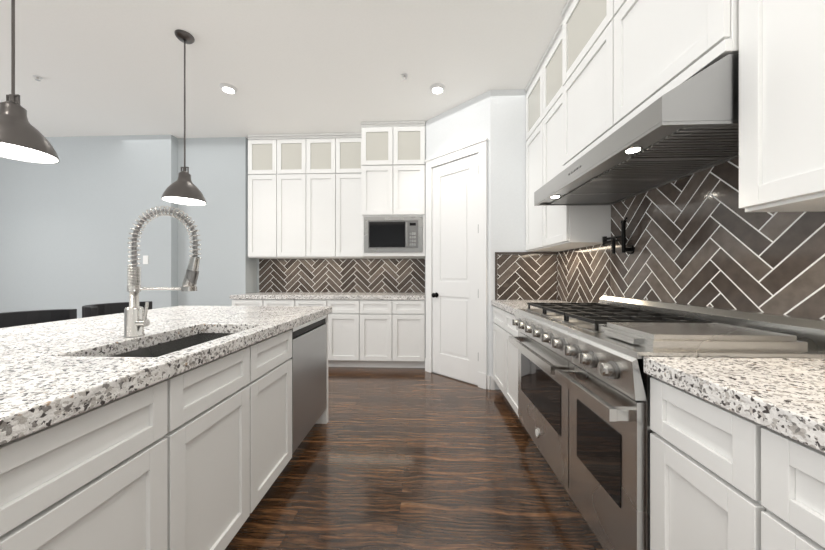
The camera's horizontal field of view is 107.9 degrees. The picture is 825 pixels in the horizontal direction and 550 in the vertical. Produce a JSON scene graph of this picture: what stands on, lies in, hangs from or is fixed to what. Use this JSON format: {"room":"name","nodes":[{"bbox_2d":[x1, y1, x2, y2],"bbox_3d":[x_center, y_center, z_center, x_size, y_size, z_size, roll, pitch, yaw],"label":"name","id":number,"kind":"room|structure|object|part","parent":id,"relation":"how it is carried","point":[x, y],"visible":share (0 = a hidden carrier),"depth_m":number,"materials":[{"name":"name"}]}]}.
{"room":"kitchen","nodes":[
{"label":"kitchen","id":0,"kind":"room"},
{"bbox_2d":[0,135,370,318],"bbox_3d":[-2.818,-0.359,4.308,8.660,3.050,0.597,0,0,2],"label":"wall","id":1,"kind":"structure","parent":0,"point":[67,221],"depth_m":4.10,"materials":[{"name":"paint"}]},
{"bbox_2d":[143,256,147,263],"bbox_3d":[-3.590,-0.204,4.035,0.074,0.116,0.009,0,0,2],"label":"light switch","id":2,"kind":"object","parent":1,"relation":"attached to","point":[145,259],"visible":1,"depth_m":4.03,"materials":[{"name":"white plastic"}]},
{"bbox_2d":[247,136,282,258],"bbox_3d":[-1.977,-1.044,4.193,0.460,1.620,0.350,0,0,2],"label":"upper cabinet","id":3,"kind":"object","parent":1,"relation":"attached to","point":[265,153],"depth_m":4.03,"materials":[{"name":"white wood"}]},
{"bbox_2d":[283,136,310,258],"bbox_3d":[-1.611,-1.044,4.178,0.522,1.620,0.350,0,0,2],"label":"upper cabinet","id":4,"kind":"object","parent":1,"relation":"attached to","point":[304,196],"depth_m":4.01,"materials":[{"name":"white wood"}]},
{"bbox_2d":[311,133,338,258],"bbox_3d":[-1.213,-1.044,4.161,0.522,1.620,0.350,0,0,2],"label":"upper cabinet","id":5,"kind":"object","parent":1,"relation":"attached to","point":[324,146],"depth_m":3.99,"materials":[{"name":"white wood"}]},
{"bbox_2d":[259,259,424,292],"bbox_3d":[-1.029,0.009,4.325,2.414,0.483,0.008,0,0,2],"label":"backsplash","id":6,"kind":"structure","parent":1,"relation":"attached to","point":[352,275],"depth_m":4.32,"materials":[{"name":"tile"}]},
{"bbox_2d":[339,132,369,258],"bbox_3d":[-0.846,-1.044,4.146,0.460,1.620,0.350,0,0,2],"label":"upper cabinet","id":7,"kind":"object","parent":1,"relation":"attached to","point":[350,144],"depth_m":3.98,"materials":[{"name":"white wood"}]},
{"bbox_2d":[361,121,424,258],"bbox_3d":[-0.226,-1.058,3.982,0.786,1.647,0.625,0,0,2],"label":"upper cabinet","id":8,"kind":"object","parent":1,"relation":"attached to","point":[393,169],"visible":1,"depth_m":3.68,"materials":[{"name":"painted wood"},{"name":"glass"}]},
{"bbox_2d":[364,217,422,251],"bbox_3d":[-0.230,-0.498,3.880,0.718,0.434,0.434,0,0,2],"label":"microwave","id":9,"kind":"object","parent":8,"relation":"in","point":[393,234],"visible":0.98,"depth_m":3.68,"materials":[{"name":"silver metal"}]},
{"bbox_2d":[0,0,567,138],"bbox_3d":[-2.887,-1.914,0.262,8.860,0.060,8.687,0,0,2],"label":"ceiling","id":10,"kind":"structure","parent":0,"point":[108,67],"depth_m":2.63,"materials":[{"name":"paint"}]},
{"bbox_2d":[0,0,59,163],"bbox_3d":[-1.890,-1.231,1.420,0.285,1.304,0.285,0,0,2],"label":"pendant light","id":11,"kind":"object","parent":10,"relation":"hanging from","point":[22,138],"visible":1,"depth_m":1.41,"materials":[{"name":"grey metal"}]},
{"bbox_2d":[161,29,206,205],"bbox_3d":[-1.795,-1.231,2.365,0.285,1.304,0.285,0,0,2],"label":"pendant light","id":12,"kind":"object","parent":10,"relation":"hanging from","point":[183,189],"visible":1,"depth_m":2.34,"materials":[{"name":"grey metal"}]},
{"bbox_2d":[219,83,236,93],"bbox_3d":[-1.851,-1.869,3.017,0.155,0.028,0.155,0,0,2],"label":"recessed light","id":13,"kind":"object","parent":10,"relation":"in","point":[228,88],"depth_m":2.99,"materials":[{"name":"white plastic"}]},
{"bbox_2d":[430,83,444,93],"bbox_3d":[0.251,-1.869,3.019,0.155,0.028,0.155,0,0,2],"label":"recessed light","id":14,"kind":"object","parent":10,"relation":"in","point":[436,88],"depth_m":2.99,"materials":[{"name":"white"}]},
{"bbox_2d":[225,367,603,549],"bbox_3d":[-2.887,1.216,0.262,8.860,0.100,8.687,0,0,2],"label":"floor","id":15,"kind":"structure","parent":0,"point":[402,459],"depth_m":1.70,"materials":[{"name":"brown wood"}]},
{"bbox_2d":[0,438,19,549],"bbox_3d":[-1.168,0.734,0.289,0.824,0.864,0.546,0,0,2],"label":"base cabinet","id":16,"kind":"object","parent":15,"relation":"on","point":[9,452],"depth_m":0.56,"materials":[{"name":"white wood"}]},
{"bbox_2d":[0,309,76,327],"bbox_3d":[-2.205,0.694,1.731,0.447,0.946,0.467,0,0,2],"label":"bar stool","id":17,"kind":"object","parent":15,"relation":"on","point":[13,319],"visible":0.06,"depth_m":1.85,"materials":[{"name":"black leather"}]},
{"bbox_2d":[20,367,195,549],"bbox_3d":[-1.151,0.734,0.708,0.824,0.864,0.546,0,0,2],"label":"base cabinet","id":18,"kind":"object","parent":15,"relation":"on","point":[120,473],"depth_m":0.76,"materials":[{"name":"white wood"}]},
{"bbox_2d":[0,306,331,445],"bbox_3d":[-1.346,0.277,0.865,1.270,0.050,3.160,0,0,2],"label":"countertop","id":19,"kind":"structure","parent":18,"relation":"on","point":[53,373],"depth_m":0.99,"materials":[{"name":"stone"}]},
{"bbox_2d":[123,206,201,337],"bbox_3d":[-1.023,-0.016,1.231,0.313,0.535,0.066,0,0,2],"label":"faucet","id":20,"kind":"object","parent":19,"relation":"on","point":[136,321],"visible":1,"depth_m":1.22,"materials":[{"name":"silver metal"}]},
{"bbox_2d":[112,333,233,356],"bbox_3d":[-0.940,0.414,1.238,0.366,0.222,0.656,0,0,2],"label":"sink","id":21,"kind":"object","parent":19,"relation":"in","point":[158,350],"visible":0.04,"depth_m":1.39,"materials":[{"name":"silver metal"}]},
{"bbox_2d":[82,301,151,317],"bbox_3d":[-2.197,0.694,2.291,0.447,0.946,0.467,0,0,2],"label":"bar stool","id":22,"kind":"object","parent":15,"relation":"on","point":[92,310],"visible":0.08,"depth_m":2.32,"materials":[{"name":"black leather"}]},
{"bbox_2d":[196,340,263,549],"bbox_3d":[-1.133,0.734,1.128,0.824,0.864,0.546,0,0,2],"label":"base cabinet","id":23,"kind":"object","parent":15,"relation":"on","point":[198,457],"depth_m":1.18,"materials":[{"name":"white wood"}]},
{"bbox_2d":[232,299,267,305],"bbox_3d":[-2.024,0.734,4.059,0.467,0.864,0.618,0,0,2],"label":"base cabinet","id":24,"kind":"object","parent":15,"relation":"on","point":[235,302],"depth_m":3.75,"materials":[{"name":"white wood"}]},
{"bbox_2d":[264,329,291,494],"bbox_3d":[-1.117,0.734,1.516,0.824,0.864,0.483,0,0,2],"label":"base cabinet","id":25,"kind":"object","parent":15,"relation":"on","point":[277,348],"depth_m":1.57,"materials":[{"name":"white wood"}]},
{"bbox_2d":[268,299,299,305],"bbox_3d":[-1.651,0.734,4.043,0.531,0.864,0.618,0,0,2],"label":"base cabinet","id":26,"kind":"object","parent":15,"relation":"on","point":[271,302],"depth_m":3.74,"materials":[{"name":"white wood"}]},
{"bbox_2d":[300,299,331,366],"bbox_3d":[-1.247,0.734,4.026,0.530,0.864,0.618,0,0,2],"label":"base cabinet","id":27,"kind":"object","parent":15,"relation":"on","point":[303,302],"depth_m":3.71,"materials":[{"name":"white wood"}]},
{"bbox_2d":[315,314,327,423],"bbox_3d":[-1.094,0.734,2.049,0.824,0.864,0.711,0,0,2],"label":"end panel","id":28,"kind":"object","parent":15,"relation":"on","point":[323,419],"depth_m":2.35,"materials":[{"name":"white wood"}]},
{"bbox_2d":[290,315,326,453],"bbox_3d":[-0.983,0.685,2.056,0.604,0.758,0.600,0,0,2],"label":"dishwasher","id":29,"kind":"object","parent":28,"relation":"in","point":[309,373],"visible":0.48,"depth_m":1.98,"materials":[{"name":"silver metal"}]},
{"bbox_2d":[332,300,363,366],"bbox_3d":[-0.843,0.734,4.009,0.530,0.864,0.618,0,0,2],"label":"base cabinet","id":30,"kind":"object","parent":15,"relation":"on","point":[347,315],"depth_m":3.71,"materials":[{"name":"white wood"}]},
{"bbox_2d":[364,300,399,367],"bbox_3d":[-0.439,0.734,3.992,0.531,0.864,0.618,0,0,2],"label":"base cabinet","id":31,"kind":"object","parent":15,"relation":"on","point":[379,333],"depth_m":3.69,"materials":[{"name":"white wood"}]},
{"bbox_2d":[230,292,424,299],"bbox_3d":[-1.053,0.277,4.012,2.441,0.050,0.630,0,0,2],"label":"countertop","id":32,"kind":"structure","parent":31,"relation":"on","point":[338,296],"depth_m":3.72,"materials":[{"name":"stone"}]},
{"bbox_2d":[400,300,424,367],"bbox_3d":[-0.067,0.734,3.977,0.467,0.864,0.618,0,0,2],"label":"base cabinet","id":33,"kind":"object","parent":15,"relation":"on","point":[412,312],"depth_m":3.67,"materials":[{"name":"white wood"}]},
{"bbox_2d":[493,306,518,416],"bbox_3d":[1.120,0.734,2.591,0.638,0.864,0.898,0,0,2],"label":"base cabinet","id":34,"kind":"object","parent":15,"relation":"on","point":[505,364],"visible":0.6,"depth_m":2.58,"materials":[{"name":"white wood"}]},
{"bbox_2d":[491,300,568,314],"bbox_3d":[1.108,0.277,2.591,0.649,0.050,0.898,0,0,2],"label":"countertop","id":35,"kind":"structure","parent":34,"relation":"on","point":[511,306],"depth_m":2.75,"materials":[{"name":"stone"}]},
{"bbox_2d":[509,296,824,549],"bbox_3d":[1.021,0.656,1.531,0.727,1.020,1.220,0,0,2],"label":"range","id":36,"kind":"object","parent":15,"relation":"on","point":[584,397],"visible":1,"depth_m":1.14,"materials":[{"name":"silver metal"}]},
{"bbox_2d":[650,377,713,549],"bbox_3d":[1.042,0.734,0.731,0.638,0.864,0.368,0,0,2],"label":"base cabinet","id":37,"kind":"object","parent":15,"relation":"on","point":[682,422],"depth_m":0.82,"materials":[{"name":"white wood"}]},
{"bbox_2d":[714,404,824,549],"bbox_3d":[1.027,0.734,0.381,0.638,0.864,0.585,0,0,2],"label":"base cabinet","id":38,"kind":"object","parent":15,"relation":"on","point":[721,478],"depth_m":0.61,"materials":[{"name":"white wood"}]},
{"bbox_2d":[643,357,824,452],"bbox_3d":[1.002,0.277,0.066,0.649,0.050,1.701,0,0,2],"label":"countertop","id":39,"kind":"structure","parent":38,"relation":"on","point":[785,396],"depth_m":0.70,"materials":[{"name":"stone"}]},
{"bbox_2d":[424,89,527,389],"bbox_3d":[0.817,-0.359,3.648,1.342,3.050,1.210,0,0,2],"label":"wall","id":40,"kind":"structure","parent":0,"point":[475,183],"depth_m":3.21,"materials":[{"name":"paint"}]},
{"bbox_3d":[0.468,-0.115,3.356,0.670,2.561,0.596,0,0,2],"label":"pantry door trim","id":41,"kind":"part","parent":40,"relation":"part of","materials":[{"name":"white wood"}]},
{"bbox_2d":[491,376,494,389],"bbox_3d":[-2.893,1.096,0.119,8.456,0.140,7.996,0,0,2],"label":"baseboard","id":42,"kind":"structure","parent":40,"relation":"attached to","point":[492,384],"depth_m":3.04,"materials":[{"name":"white wood"}]},
{"bbox_2d":[495,252,556,299],"bbox_3d":[1.144,0.009,3.035,0.613,0.483,0.011,0,0,2],"label":"backsplash","id":43,"kind":"structure","parent":40,"relation":"attached to","point":[525,275],"depth_m":3.03,"materials":[{"name":"tile"}]},
{"bbox_3d":[1.439,-0.359,0.081,0.200,3.050,8.687,0,0,2],"label":"wall","id":44,"kind":"structure","parent":0,"visible":0},
{"bbox_2d":[525,18,610,251],"bbox_3d":[1.281,-1.058,2.591,0.320,1.647,0.884,0,0,2],"label":"upper cabinet","id":45,"kind":"object","parent":44,"relation":"attached to","point":[554,228],"visible":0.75,"depth_m":2.47,"materials":[{"name":"white wood"}]},
{"bbox_2d":[534,54,738,205],"bbox_3d":[1.118,-0.612,1.565,0.541,0.230,1.165,0,0,2],"label":"range hood","id":46,"kind":"object","parent":44,"relation":"attached to","point":[689,127],"visible":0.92,"depth_m":1.20,"materials":[{"name":"silver metal"}]},
{"bbox_2d":[561,0,738,170],"bbox_3d":[1.220,-1.308,1.561,0.355,1.147,1.173,0,0,2],"label":"upper cabinet","id":47,"kind":"object","parent":44,"relation":"attached to","point":[624,62],"visible":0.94,"depth_m":1.48,"materials":[{"name":"white wood"}]},
{"bbox_2d":[557,157,824,318],"bbox_3d":[1.376,-0.128,1.114,0.008,0.758,3.827,0,0,2],"label":"backsplash","id":48,"kind":"structure","parent":44,"relation":"attached to","point":[701,238],"depth_m":1.41,"materials":[{"name":"tile"}]},
{"bbox_2d":[602,217,634,253],"bbox_3d":[1.353,-0.247,1.991,0.111,0.226,0.251,0,0,2],"label":"pot filler","id":49,"kind":"object","parent":48,"relation":"attached to","point":[629,249],"visible":0.98,"depth_m":1.93,"materials":[{"name":"black metal"}]},
{"bbox_2d":[739,0,824,211],"bbox_3d":[1.202,-1.030,0.647,0.315,1.650,0.650,0,0,2],"label":"upper cabinet","id":50,"kind":"object","parent":44,"relation":"attached to","point":[781,105],"visible":1,"depth_m":0.84,"materials":[{"name":"white wood"}]}
]}

